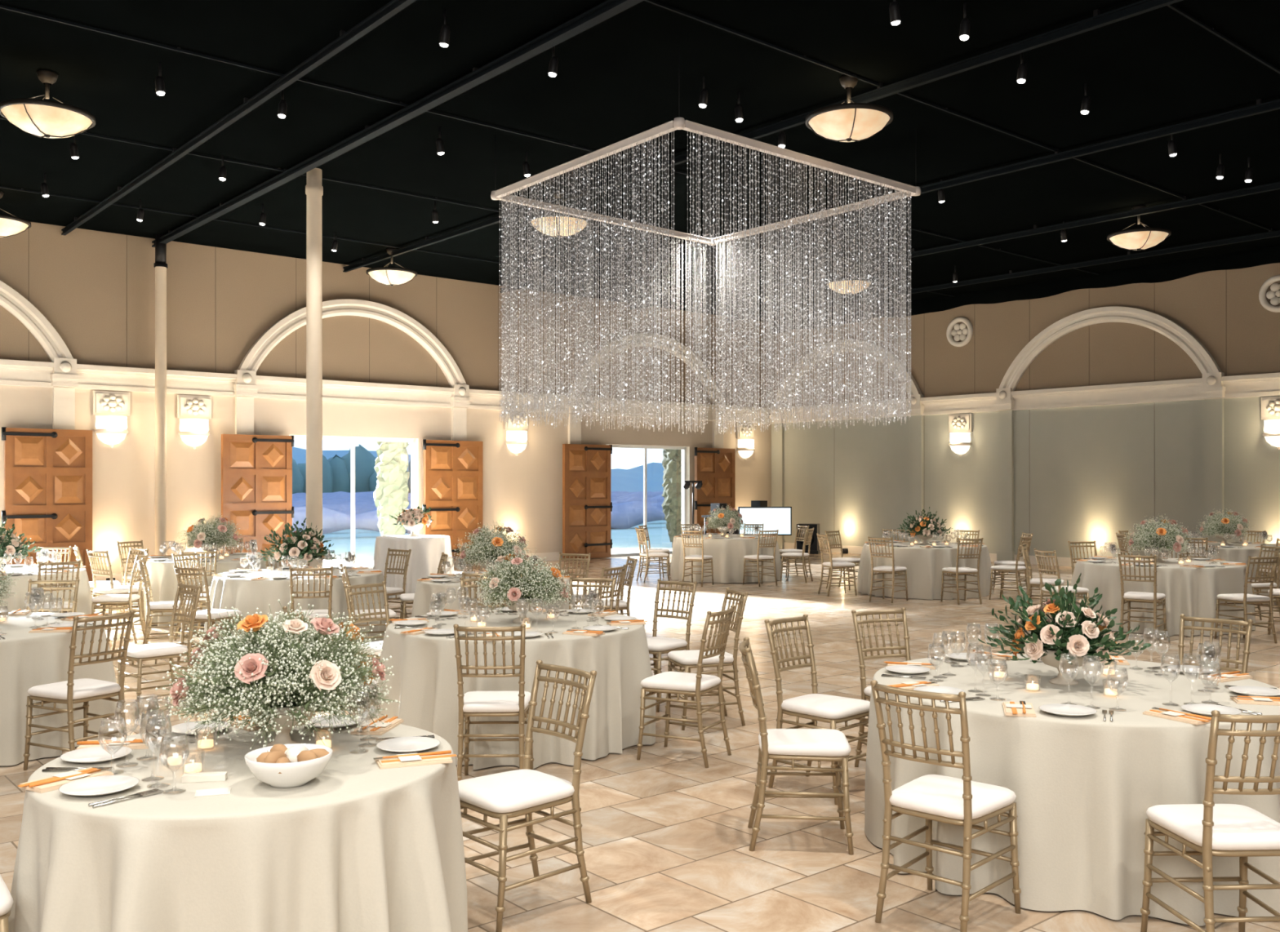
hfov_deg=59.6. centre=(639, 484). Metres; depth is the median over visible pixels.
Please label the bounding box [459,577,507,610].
chair
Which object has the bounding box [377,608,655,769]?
round dining table
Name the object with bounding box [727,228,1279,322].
ceiling beam
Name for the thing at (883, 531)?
chair
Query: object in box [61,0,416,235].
ceiling beam
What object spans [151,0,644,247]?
ceiling beam
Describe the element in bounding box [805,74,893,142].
pendant lamp
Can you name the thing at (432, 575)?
place setting
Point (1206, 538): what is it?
chair
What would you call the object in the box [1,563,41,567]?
place setting
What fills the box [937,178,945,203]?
track spotlight
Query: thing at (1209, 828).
chair
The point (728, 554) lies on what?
round dining table
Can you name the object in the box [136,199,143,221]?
track spotlight
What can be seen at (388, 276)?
pendant lamp
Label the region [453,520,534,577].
centerpiece
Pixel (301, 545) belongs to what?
centerpiece
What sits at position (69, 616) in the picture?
place setting
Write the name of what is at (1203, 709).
place setting
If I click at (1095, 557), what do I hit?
place setting
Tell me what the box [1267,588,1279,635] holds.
chair
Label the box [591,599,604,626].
water goblet
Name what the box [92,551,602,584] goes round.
baseboard
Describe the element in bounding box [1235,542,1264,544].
place setting
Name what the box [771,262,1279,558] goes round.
wall
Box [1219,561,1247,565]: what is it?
place setting
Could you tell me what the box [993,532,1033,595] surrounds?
chair
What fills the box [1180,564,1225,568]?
place setting
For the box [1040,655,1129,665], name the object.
place setting
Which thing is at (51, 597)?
water goblet
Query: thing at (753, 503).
booth
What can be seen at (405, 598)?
chair
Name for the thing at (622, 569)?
chair
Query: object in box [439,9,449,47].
track spotlight
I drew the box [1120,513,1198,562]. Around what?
centerpiece
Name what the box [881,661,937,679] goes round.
place setting
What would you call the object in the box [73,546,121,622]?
chair
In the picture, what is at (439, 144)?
track spotlight
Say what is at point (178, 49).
track
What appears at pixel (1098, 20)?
ceiling beam
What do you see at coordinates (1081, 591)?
chair
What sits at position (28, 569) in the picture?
votive candle
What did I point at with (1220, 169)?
track spotlight
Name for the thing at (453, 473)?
door
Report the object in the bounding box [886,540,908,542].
place setting
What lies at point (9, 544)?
centerpiece
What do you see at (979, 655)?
place setting
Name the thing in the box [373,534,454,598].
cocktail table
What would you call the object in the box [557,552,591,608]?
chair
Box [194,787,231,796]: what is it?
place card
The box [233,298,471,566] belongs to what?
trim
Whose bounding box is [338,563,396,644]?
chair
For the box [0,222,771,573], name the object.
wall
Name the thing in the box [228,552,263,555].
place setting
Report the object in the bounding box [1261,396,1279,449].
wall sconce
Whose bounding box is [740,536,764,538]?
place setting
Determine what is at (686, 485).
stand
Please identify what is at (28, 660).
round dining table
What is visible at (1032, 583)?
chair
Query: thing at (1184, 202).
ceiling beam
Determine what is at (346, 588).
chair
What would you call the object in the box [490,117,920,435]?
chandelier
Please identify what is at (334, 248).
track spotlight
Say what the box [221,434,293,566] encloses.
door
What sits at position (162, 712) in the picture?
wine glass
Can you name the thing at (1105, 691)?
votive candle
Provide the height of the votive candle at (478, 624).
0.068 m
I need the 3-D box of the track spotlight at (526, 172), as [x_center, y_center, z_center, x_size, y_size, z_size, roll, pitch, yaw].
[-1.445,-4.087,14.260,0.105,0.327,0.090,0,0,-13]
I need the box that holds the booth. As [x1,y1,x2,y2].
[701,500,767,534]
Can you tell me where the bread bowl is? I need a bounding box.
[244,743,332,788]
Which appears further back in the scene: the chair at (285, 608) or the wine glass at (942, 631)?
the chair at (285, 608)
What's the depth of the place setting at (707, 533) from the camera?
20.80 m
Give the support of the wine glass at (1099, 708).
on the round dining table at (1084, 787)
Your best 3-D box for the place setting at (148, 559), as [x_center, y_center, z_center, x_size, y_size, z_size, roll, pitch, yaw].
[-5.920,0.928,13.666,0.437,0.024,0.276,0,0,38]
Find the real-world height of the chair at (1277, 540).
0.944 m
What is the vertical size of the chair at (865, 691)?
0.944 m
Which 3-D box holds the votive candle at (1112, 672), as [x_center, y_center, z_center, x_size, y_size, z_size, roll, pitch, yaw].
[2.298,0.903,5.472,0.072,0.068,0.072,0,0,0]
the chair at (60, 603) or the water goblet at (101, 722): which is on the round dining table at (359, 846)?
the water goblet at (101, 722)
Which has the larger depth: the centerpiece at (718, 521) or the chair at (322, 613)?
the centerpiece at (718, 521)
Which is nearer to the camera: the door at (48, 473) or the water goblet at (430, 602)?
the water goblet at (430, 602)
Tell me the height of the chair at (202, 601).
0.944 m
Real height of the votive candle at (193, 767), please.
0.068 m
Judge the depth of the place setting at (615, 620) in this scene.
7.51 m
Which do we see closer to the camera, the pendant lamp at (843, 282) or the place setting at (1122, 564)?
the place setting at (1122, 564)
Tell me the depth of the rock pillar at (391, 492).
24.44 m
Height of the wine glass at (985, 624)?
0.214 m
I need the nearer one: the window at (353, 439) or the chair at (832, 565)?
the chair at (832, 565)
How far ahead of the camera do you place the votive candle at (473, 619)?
7.61 m
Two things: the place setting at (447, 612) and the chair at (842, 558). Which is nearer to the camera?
the place setting at (447, 612)
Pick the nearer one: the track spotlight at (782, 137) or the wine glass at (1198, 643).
the wine glass at (1198, 643)
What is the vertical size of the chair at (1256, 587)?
0.944 m
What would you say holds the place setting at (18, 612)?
on the round dining table at (28, 660)
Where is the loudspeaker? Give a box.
[796,523,820,554]
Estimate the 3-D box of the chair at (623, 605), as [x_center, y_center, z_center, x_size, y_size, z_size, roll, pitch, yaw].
[-0.296,1.230,11.459,0.523,0.944,0.412,0,0,-13]
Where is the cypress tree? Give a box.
[661,448,681,547]
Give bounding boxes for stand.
[683,480,702,530]
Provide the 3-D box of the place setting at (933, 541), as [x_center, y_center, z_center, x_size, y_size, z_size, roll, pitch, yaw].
[4.775,0.928,17.991,0.437,0.024,0.276,0,0,25]
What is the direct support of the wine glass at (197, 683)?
on the round dining table at (359, 846)
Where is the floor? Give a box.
[0,552,1279,931]
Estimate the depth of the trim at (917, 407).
25.93 m
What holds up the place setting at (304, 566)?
on the round dining table at (246, 595)
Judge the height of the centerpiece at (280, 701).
0.540 m
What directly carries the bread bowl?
on the round dining table at (359, 846)
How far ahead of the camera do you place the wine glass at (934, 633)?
5.41 m
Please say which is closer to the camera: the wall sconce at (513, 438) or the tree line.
the wall sconce at (513, 438)
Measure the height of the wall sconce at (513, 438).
0.950 m
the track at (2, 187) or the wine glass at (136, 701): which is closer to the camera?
the wine glass at (136, 701)
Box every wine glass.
[30,586,43,618]
[31,589,44,620]
[40,592,53,625]
[114,699,140,767]
[134,694,159,760]
[138,710,166,782]
[144,715,172,788]
[177,683,199,743]
[204,696,225,740]
[347,689,370,753]
[355,684,378,746]
[435,592,447,624]
[444,587,456,618]
[457,586,468,617]
[559,585,569,616]
[582,595,594,627]
[931,632,948,678]
[940,631,957,675]
[965,623,982,666]
[966,643,984,692]
[973,646,992,696]
[983,623,999,666]
[1058,653,1079,704]
[1081,656,1102,709]
[1142,628,1159,672]
[1152,631,1170,675]
[1160,653,1181,706]
[1182,653,1202,704]
[1195,643,1216,692]
[1202,640,1221,689]
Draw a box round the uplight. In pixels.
[842,548,848,553]
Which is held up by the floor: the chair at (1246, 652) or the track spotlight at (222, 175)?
the chair at (1246, 652)
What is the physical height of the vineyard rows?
1.162 m
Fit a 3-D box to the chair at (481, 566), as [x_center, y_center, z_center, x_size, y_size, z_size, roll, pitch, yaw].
[-1.705,1.230,12.311,0.412,0.944,0.523,0,0,-13]
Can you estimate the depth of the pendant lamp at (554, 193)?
15.97 m
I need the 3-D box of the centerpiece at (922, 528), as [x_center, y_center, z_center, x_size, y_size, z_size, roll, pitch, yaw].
[4.397,0.645,17.294,0.852,0.589,0.723,0,0,-35]
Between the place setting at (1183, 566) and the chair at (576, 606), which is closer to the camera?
the chair at (576, 606)
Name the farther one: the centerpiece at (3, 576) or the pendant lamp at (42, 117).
the pendant lamp at (42, 117)
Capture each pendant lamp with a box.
[0,69,95,138]
[0,191,31,237]
[366,247,417,285]
[528,189,590,237]
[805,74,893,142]
[824,258,873,294]
[1106,204,1171,250]
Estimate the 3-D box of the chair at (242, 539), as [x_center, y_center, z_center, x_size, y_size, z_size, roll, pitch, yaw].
[-5.759,1.230,15.518,0.412,0.944,0.523,0,0,-9]
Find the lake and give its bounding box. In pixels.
[293,520,672,567]
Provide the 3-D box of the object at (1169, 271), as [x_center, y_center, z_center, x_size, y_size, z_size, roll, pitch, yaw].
[12.865,-4.066,18.217,0.080,0.367,29.180,0,0,-40]
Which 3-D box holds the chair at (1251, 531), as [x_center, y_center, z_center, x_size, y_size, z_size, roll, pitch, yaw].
[9.919,1.230,18.230,0.523,0.944,0.412,0,0,-41]
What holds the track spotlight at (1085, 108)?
hanging from the ceiling
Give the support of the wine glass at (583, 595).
on the round dining table at (424, 680)
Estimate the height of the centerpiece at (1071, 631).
0.526 m
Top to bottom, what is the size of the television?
1.180 m
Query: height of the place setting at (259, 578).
0.024 m
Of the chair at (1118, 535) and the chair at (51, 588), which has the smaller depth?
the chair at (51, 588)
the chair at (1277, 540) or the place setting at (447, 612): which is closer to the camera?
the place setting at (447, 612)
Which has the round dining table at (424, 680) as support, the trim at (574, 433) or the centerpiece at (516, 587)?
the centerpiece at (516, 587)
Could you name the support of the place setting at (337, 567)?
on the round dining table at (246, 595)
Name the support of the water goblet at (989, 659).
on the round dining table at (1084, 787)
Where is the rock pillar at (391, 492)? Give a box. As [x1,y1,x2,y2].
[373,441,409,536]
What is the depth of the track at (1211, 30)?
10.54 m
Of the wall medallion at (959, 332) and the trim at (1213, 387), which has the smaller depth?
the trim at (1213, 387)
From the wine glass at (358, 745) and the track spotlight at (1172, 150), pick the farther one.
the track spotlight at (1172, 150)
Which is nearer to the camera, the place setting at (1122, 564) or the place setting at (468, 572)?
the place setting at (468, 572)
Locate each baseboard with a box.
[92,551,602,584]
[784,542,1076,567]
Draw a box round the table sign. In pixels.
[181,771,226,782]
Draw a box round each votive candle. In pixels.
[0,611,8,622]
[24,564,31,571]
[164,742,187,768]
[181,750,204,774]
[195,727,216,750]
[266,568,273,573]
[313,728,333,749]
[469,610,479,622]
[475,616,487,626]
[520,617,531,627]
[545,608,555,618]
[991,662,1007,679]
[1024,674,1040,691]
[1101,661,1116,675]
[1102,680,1119,697]
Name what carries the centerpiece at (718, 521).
on the round dining table at (728, 554)
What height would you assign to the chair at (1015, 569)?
0.944 m
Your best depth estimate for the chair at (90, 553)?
12.88 m
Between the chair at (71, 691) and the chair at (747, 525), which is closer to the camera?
the chair at (71, 691)
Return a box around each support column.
[153,234,168,555]
[305,168,323,567]
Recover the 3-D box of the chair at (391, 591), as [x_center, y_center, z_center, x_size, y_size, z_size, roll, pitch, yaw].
[-2.952,1.230,12.918,0.412,0.944,0.523,0,0,36]
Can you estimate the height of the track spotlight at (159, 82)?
0.327 m
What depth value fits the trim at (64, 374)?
18.23 m
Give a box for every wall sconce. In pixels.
[93,391,129,448]
[177,395,211,449]
[504,411,528,455]
[736,422,755,460]
[948,413,972,456]
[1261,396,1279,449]
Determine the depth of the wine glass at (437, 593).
7.46 m
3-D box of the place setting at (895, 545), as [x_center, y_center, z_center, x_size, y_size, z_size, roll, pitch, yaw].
[3.783,0.928,16.835,0.276,0.024,0.437,0,0,-40]
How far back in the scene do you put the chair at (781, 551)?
20.43 m
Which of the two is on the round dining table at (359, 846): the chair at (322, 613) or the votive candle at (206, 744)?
the votive candle at (206, 744)
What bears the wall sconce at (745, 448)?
attached to the wall at (96, 289)
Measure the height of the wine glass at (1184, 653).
0.214 m
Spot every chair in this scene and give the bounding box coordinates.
[0,875,13,931]
[23,609,134,770]
[24,560,80,613]
[26,578,79,613]
[36,546,71,565]
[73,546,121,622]
[86,549,145,628]
[91,553,148,644]
[92,547,148,634]
[116,540,143,606]
[117,582,202,721]
[137,558,193,652]
[172,551,209,640]
[173,565,243,666]
[179,550,217,629]
[218,537,243,554]
[264,549,293,568]
[282,606,377,719]
[288,565,333,652]
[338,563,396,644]
[343,581,390,693]
[383,548,411,618]
[399,552,448,618]
[453,623,533,781]
[457,659,596,931]
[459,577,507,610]
[462,572,504,610]
[465,552,498,572]
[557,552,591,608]
[568,576,615,611]
[584,556,637,616]
[595,564,626,612]
[635,527,669,582]
[636,604,734,768]
[638,524,670,577]
[646,578,697,712]
[665,586,748,730]
[680,523,699,533]
[680,529,713,586]
[738,637,853,855]
[742,529,778,586]
[743,523,764,533]
[764,613,870,804]
[779,524,808,577]
[780,527,813,582]
[816,533,857,596]
[824,529,860,590]
[851,607,911,767]
[867,536,908,603]
[870,680,1021,931]
[881,528,905,542]
[940,537,982,604]
[955,529,979,542]
[989,535,1032,599]
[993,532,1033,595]
[1019,542,1064,608]
[1033,548,1089,615]
[1067,540,1097,577]
[1115,533,1129,555]
[1117,553,1166,642]
[1118,530,1133,555]
[1140,710,1279,931]
[1149,549,1182,558]
[1177,613,1253,674]
[1178,537,1208,558]
[1213,555,1279,643]
[1239,530,1266,542]
[1251,544,1279,620]
[1258,538,1279,605]
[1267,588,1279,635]
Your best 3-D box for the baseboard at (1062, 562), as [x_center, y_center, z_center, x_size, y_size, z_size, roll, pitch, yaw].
[12.878,1.610,18.241,0.034,0.180,29.200,0,0,-40]
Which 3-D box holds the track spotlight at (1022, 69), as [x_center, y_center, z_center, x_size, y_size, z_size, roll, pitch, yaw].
[3.737,-4.087,10.931,0.105,0.327,0.090,0,0,-31]
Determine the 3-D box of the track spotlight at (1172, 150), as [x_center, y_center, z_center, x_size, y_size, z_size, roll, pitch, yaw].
[6.378,-4.087,13.375,0.105,0.327,0.090,0,0,-7]
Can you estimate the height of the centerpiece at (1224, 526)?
0.582 m
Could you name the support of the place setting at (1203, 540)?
on the round dining table at (1235, 554)
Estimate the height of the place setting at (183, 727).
0.024 m
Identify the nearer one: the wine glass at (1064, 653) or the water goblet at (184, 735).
the water goblet at (184, 735)
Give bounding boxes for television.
[737,506,791,559]
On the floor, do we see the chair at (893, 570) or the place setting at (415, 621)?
the chair at (893, 570)
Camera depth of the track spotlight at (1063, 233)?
18.06 m
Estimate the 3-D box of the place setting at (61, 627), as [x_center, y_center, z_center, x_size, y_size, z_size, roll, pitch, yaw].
[-3.740,0.928,7.261,0.276,0.024,0.437,0,0,0]
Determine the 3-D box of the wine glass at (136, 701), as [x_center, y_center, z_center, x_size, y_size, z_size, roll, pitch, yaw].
[-1.712,0.832,3.727,0.080,0.214,0.080,0,0,-4]
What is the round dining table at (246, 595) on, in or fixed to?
on the floor
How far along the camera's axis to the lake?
32.46 m
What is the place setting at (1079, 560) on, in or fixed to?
on the round dining table at (1190, 592)
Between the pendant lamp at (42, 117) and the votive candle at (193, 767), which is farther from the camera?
the pendant lamp at (42, 117)
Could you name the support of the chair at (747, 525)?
on the floor
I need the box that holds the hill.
[292,447,664,492]
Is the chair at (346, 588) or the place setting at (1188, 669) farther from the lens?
the chair at (346, 588)
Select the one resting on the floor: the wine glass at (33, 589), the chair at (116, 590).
the chair at (116, 590)
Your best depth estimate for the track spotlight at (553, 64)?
10.73 m
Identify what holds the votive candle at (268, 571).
on the round dining table at (246, 595)
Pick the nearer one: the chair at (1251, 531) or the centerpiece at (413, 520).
the centerpiece at (413, 520)
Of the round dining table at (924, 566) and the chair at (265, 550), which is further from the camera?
the round dining table at (924, 566)
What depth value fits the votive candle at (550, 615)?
7.76 m
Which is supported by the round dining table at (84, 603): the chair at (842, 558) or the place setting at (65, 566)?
the place setting at (65, 566)
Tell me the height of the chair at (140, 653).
0.944 m
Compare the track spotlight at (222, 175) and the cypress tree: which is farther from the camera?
the cypress tree
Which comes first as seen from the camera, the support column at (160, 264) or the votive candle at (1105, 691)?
the votive candle at (1105, 691)
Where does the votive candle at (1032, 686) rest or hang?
on the round dining table at (1084, 787)
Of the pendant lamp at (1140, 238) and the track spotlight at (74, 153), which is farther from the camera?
the pendant lamp at (1140, 238)
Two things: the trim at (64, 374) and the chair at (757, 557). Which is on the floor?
the chair at (757, 557)
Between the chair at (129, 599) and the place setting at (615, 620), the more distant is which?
the chair at (129, 599)
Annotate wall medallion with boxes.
[946,317,973,346]
[1258,275,1279,312]
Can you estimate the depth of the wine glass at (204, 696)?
4.10 m
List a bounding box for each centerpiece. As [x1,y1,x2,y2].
[0,516,41,570]
[0,556,19,610]
[150,594,400,751]
[177,512,242,555]
[257,518,337,573]
[388,503,434,537]
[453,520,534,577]
[472,545,573,623]
[703,505,746,536]
[897,506,952,545]
[977,573,1151,685]
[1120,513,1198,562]
[1192,507,1253,545]
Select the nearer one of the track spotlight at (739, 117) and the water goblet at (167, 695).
the water goblet at (167, 695)
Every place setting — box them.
[0,608,31,616]
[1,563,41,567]
[4,573,32,575]
[17,767,164,808]
[28,622,93,633]
[40,612,103,621]
[41,568,76,573]
[41,737,157,772]
[47,564,85,568]
[146,558,169,561]
[146,714,262,743]
[147,555,172,558]
[183,559,219,562]
[211,573,249,578]
[222,568,262,573]
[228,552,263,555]
[231,557,268,560]
[250,576,299,580]
[271,565,314,569]
[306,715,404,735]
[315,573,360,578]
[333,566,368,570]
[356,569,382,573]
[373,734,456,768]
[388,617,430,628]
[400,627,474,638]
[414,608,478,618]
[417,577,459,583]
[421,573,456,578]
[455,570,489,575]
[480,631,554,639]
[487,606,547,613]
[553,608,618,617]
[562,625,628,636]
[600,616,647,626]
[674,535,697,537]
[702,533,720,534]
[704,537,729,538]
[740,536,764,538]
[741,533,758,535]
[875,544,907,546]
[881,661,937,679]
[884,680,985,703]
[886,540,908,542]
[920,546,951,547]
[927,540,949,542]
[928,649,1018,664]
[960,544,983,547]
[1002,701,1113,722]
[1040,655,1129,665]
[1076,559,1111,563]
[1084,555,1115,559]
[1121,563,1161,567]
[1142,703,1262,725]
[1146,664,1253,682]
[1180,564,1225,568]
[1182,558,1226,561]
[1191,540,1217,542]
[1208,546,1241,548]
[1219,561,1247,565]
[1224,685,1279,706]
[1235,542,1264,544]
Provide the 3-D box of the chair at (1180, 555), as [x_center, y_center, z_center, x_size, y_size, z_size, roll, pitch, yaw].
[6.894,1.230,14.645,0.412,0.944,0.523,0,0,25]
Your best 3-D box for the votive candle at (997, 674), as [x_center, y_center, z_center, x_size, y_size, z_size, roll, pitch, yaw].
[1.736,0.903,5.393,0.072,0.068,0.072,0,0,0]
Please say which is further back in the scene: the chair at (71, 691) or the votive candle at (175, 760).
the chair at (71, 691)
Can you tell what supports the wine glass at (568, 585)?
on the round dining table at (424, 680)
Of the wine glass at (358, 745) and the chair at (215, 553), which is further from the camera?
the chair at (215, 553)
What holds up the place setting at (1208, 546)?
on the round dining table at (1235, 554)
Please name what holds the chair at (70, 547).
on the floor
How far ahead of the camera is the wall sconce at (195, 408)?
19.63 m
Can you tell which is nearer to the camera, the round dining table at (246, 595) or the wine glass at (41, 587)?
the wine glass at (41, 587)
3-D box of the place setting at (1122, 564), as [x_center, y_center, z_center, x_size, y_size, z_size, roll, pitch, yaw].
[5.723,0.928,12.806,0.437,0.024,0.276,0,0,37]
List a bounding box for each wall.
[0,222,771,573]
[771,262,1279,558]
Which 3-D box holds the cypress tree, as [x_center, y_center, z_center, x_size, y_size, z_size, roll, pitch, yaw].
[0.978,-1.040,30.166,0.750,5.580,0.773,0,0,-24]
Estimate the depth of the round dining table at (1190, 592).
12.61 m
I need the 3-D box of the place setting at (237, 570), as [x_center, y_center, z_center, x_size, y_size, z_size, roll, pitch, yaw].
[-4.264,0.928,11.943,0.276,0.024,0.437,0,0,12]
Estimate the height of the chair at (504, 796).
0.944 m
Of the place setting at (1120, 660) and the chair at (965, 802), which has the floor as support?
the chair at (965, 802)
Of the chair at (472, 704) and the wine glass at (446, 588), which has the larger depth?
the wine glass at (446, 588)
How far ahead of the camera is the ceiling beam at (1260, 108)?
13.90 m
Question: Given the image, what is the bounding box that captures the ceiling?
[0,0,1279,322]
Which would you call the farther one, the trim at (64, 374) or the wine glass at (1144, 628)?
the trim at (64, 374)
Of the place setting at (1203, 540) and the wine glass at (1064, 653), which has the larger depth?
the place setting at (1203, 540)
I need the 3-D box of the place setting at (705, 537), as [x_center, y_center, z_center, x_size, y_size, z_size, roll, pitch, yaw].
[1.317,0.928,19.246,0.437,0.024,0.276,0,0,12]
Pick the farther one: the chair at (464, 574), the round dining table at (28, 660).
the chair at (464, 574)
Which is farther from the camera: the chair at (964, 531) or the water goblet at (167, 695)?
the chair at (964, 531)
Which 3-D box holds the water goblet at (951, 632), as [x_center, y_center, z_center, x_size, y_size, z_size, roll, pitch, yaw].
[1.635,0.852,5.752,0.086,0.174,0.086,0,0,42]
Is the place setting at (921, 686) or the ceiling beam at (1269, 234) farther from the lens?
the ceiling beam at (1269, 234)
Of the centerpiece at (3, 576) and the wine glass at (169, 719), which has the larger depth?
the centerpiece at (3, 576)
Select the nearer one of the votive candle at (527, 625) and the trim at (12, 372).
the votive candle at (527, 625)
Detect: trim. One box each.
[0,280,79,430]
[0,359,768,423]
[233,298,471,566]
[568,333,726,448]
[769,339,924,549]
[769,373,1279,423]
[994,306,1225,560]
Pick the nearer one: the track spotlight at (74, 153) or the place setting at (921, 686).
the place setting at (921, 686)
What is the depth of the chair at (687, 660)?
7.84 m
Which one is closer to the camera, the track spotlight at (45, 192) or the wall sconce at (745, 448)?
the track spotlight at (45, 192)
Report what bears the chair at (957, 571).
on the floor
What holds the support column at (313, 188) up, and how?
on the floor
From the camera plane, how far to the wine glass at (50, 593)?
7.39 m
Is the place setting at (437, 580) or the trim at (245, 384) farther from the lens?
the trim at (245, 384)
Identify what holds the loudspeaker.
on the floor
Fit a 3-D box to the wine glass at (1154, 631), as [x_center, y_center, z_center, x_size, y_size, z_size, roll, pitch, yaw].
[2.562,0.832,5.486,0.080,0.214,0.080,0,0,-25]
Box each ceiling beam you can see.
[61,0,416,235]
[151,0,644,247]
[342,0,1182,272]
[500,98,1279,293]
[630,182,1279,310]
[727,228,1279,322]
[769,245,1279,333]
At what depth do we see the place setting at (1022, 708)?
4.58 m
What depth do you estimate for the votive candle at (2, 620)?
7.55 m
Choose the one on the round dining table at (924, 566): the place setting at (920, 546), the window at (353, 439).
the place setting at (920, 546)
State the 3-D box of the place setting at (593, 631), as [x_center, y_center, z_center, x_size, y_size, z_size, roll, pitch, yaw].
[-0.266,0.928,7.101,0.276,0.024,0.437,0,0,35]
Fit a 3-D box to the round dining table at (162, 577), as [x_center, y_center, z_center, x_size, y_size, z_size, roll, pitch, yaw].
[-5.457,1.320,14.220,1.824,0.760,1.798,0,0,-22]
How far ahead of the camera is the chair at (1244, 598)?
11.91 m
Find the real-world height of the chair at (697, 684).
0.944 m
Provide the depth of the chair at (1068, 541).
14.93 m
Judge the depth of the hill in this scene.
170.98 m
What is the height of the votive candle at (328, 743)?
0.068 m
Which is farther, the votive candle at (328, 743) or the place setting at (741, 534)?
the place setting at (741, 534)
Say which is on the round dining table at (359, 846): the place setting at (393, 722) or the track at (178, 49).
the place setting at (393, 722)
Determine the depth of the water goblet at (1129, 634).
5.67 m
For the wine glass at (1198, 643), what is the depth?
5.04 m
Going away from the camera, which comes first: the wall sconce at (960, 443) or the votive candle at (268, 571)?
the votive candle at (268, 571)
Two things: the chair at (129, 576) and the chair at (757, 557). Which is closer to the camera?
the chair at (129, 576)
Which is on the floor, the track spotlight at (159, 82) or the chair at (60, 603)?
the chair at (60, 603)
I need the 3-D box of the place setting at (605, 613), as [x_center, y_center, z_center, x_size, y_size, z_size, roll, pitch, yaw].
[-0.381,0.928,8.114,0.437,0.024,0.276,0,0,35]
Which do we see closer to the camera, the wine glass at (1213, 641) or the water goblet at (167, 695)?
the water goblet at (167, 695)
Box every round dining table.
[0,565,92,614]
[0,612,119,765]
[8,719,467,931]
[133,554,283,626]
[204,567,386,655]
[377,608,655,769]
[411,573,575,617]
[670,534,782,583]
[857,542,993,599]
[864,653,1279,926]
[1068,557,1255,636]
[1162,542,1279,599]
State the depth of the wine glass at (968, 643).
5.05 m
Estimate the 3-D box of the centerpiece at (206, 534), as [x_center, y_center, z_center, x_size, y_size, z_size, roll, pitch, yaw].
[-5.465,0.649,14.191,0.784,0.582,0.770,0,0,10]
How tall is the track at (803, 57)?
0.035 m
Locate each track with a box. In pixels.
[0,4,1099,275]
[0,116,954,296]
[0,186,832,313]
[644,0,1274,231]
[1167,4,1279,74]
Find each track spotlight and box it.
[40,173,49,197]
[70,135,79,159]
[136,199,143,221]
[155,62,165,95]
[218,155,226,181]
[259,204,266,225]
[277,89,287,118]
[331,231,337,251]
[431,201,438,223]
[435,127,444,155]
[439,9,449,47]
[522,151,530,177]
[547,46,558,77]
[698,75,708,107]
[734,92,743,122]
[777,120,786,148]
[888,0,901,25]
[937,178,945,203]
[952,265,957,282]
[959,2,969,40]
[1016,52,1026,83]
[1060,221,1066,241]
[1080,83,1090,114]
[1168,134,1177,156]
[1215,153,1224,179]
[1244,156,1253,182]
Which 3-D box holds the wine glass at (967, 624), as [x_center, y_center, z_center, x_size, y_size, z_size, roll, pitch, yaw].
[1.729,0.832,5.785,0.080,0.214,0.080,0,0,26]
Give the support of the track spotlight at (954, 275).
hanging from the ceiling
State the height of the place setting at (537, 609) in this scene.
0.024 m
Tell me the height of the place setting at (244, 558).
0.024 m
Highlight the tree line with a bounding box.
[292,444,411,493]
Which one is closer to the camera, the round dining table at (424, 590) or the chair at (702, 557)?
the round dining table at (424, 590)
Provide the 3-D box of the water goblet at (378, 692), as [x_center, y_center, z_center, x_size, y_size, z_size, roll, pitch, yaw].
[-0.998,0.852,4.109,0.086,0.174,0.086,0,0,21]
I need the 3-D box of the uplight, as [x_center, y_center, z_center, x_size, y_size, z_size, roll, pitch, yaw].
[5.013,1.640,27.305,0.160,0.120,0.160,0,0,0]
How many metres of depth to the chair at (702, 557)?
18.57 m
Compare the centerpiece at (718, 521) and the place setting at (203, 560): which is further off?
the centerpiece at (718, 521)
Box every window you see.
[288,435,415,569]
[611,444,686,556]
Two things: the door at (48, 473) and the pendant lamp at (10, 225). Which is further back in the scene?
the door at (48, 473)
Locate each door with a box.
[1,426,92,582]
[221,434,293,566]
[422,439,483,565]
[562,444,612,559]
[694,447,735,534]
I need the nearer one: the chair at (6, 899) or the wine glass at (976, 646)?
the chair at (6, 899)
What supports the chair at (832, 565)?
on the floor
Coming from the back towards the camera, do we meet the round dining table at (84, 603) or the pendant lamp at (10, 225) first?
the pendant lamp at (10, 225)
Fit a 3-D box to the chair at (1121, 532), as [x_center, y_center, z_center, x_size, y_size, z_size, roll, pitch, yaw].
[8.109,1.230,18.210,0.523,0.944,0.412,0,0,43]
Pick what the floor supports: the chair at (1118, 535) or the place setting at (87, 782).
the chair at (1118, 535)
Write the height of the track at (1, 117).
0.035 m
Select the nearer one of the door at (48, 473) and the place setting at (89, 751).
the place setting at (89, 751)
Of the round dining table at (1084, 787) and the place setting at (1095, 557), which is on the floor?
the round dining table at (1084, 787)
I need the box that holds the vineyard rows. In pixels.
[292,491,665,534]
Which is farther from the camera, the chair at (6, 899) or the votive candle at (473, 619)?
the votive candle at (473, 619)
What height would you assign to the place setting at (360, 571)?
0.024 m
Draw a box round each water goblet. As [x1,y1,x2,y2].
[48,597,62,624]
[97,717,127,774]
[146,695,171,747]
[159,732,189,794]
[356,692,381,740]
[429,601,442,628]
[475,605,489,634]
[546,604,559,633]
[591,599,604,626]
[927,643,945,681]
[948,631,965,666]
[987,658,1008,700]
[1106,666,1128,711]
[1127,634,1145,669]
[1199,661,1221,704]
[1200,647,1221,685]

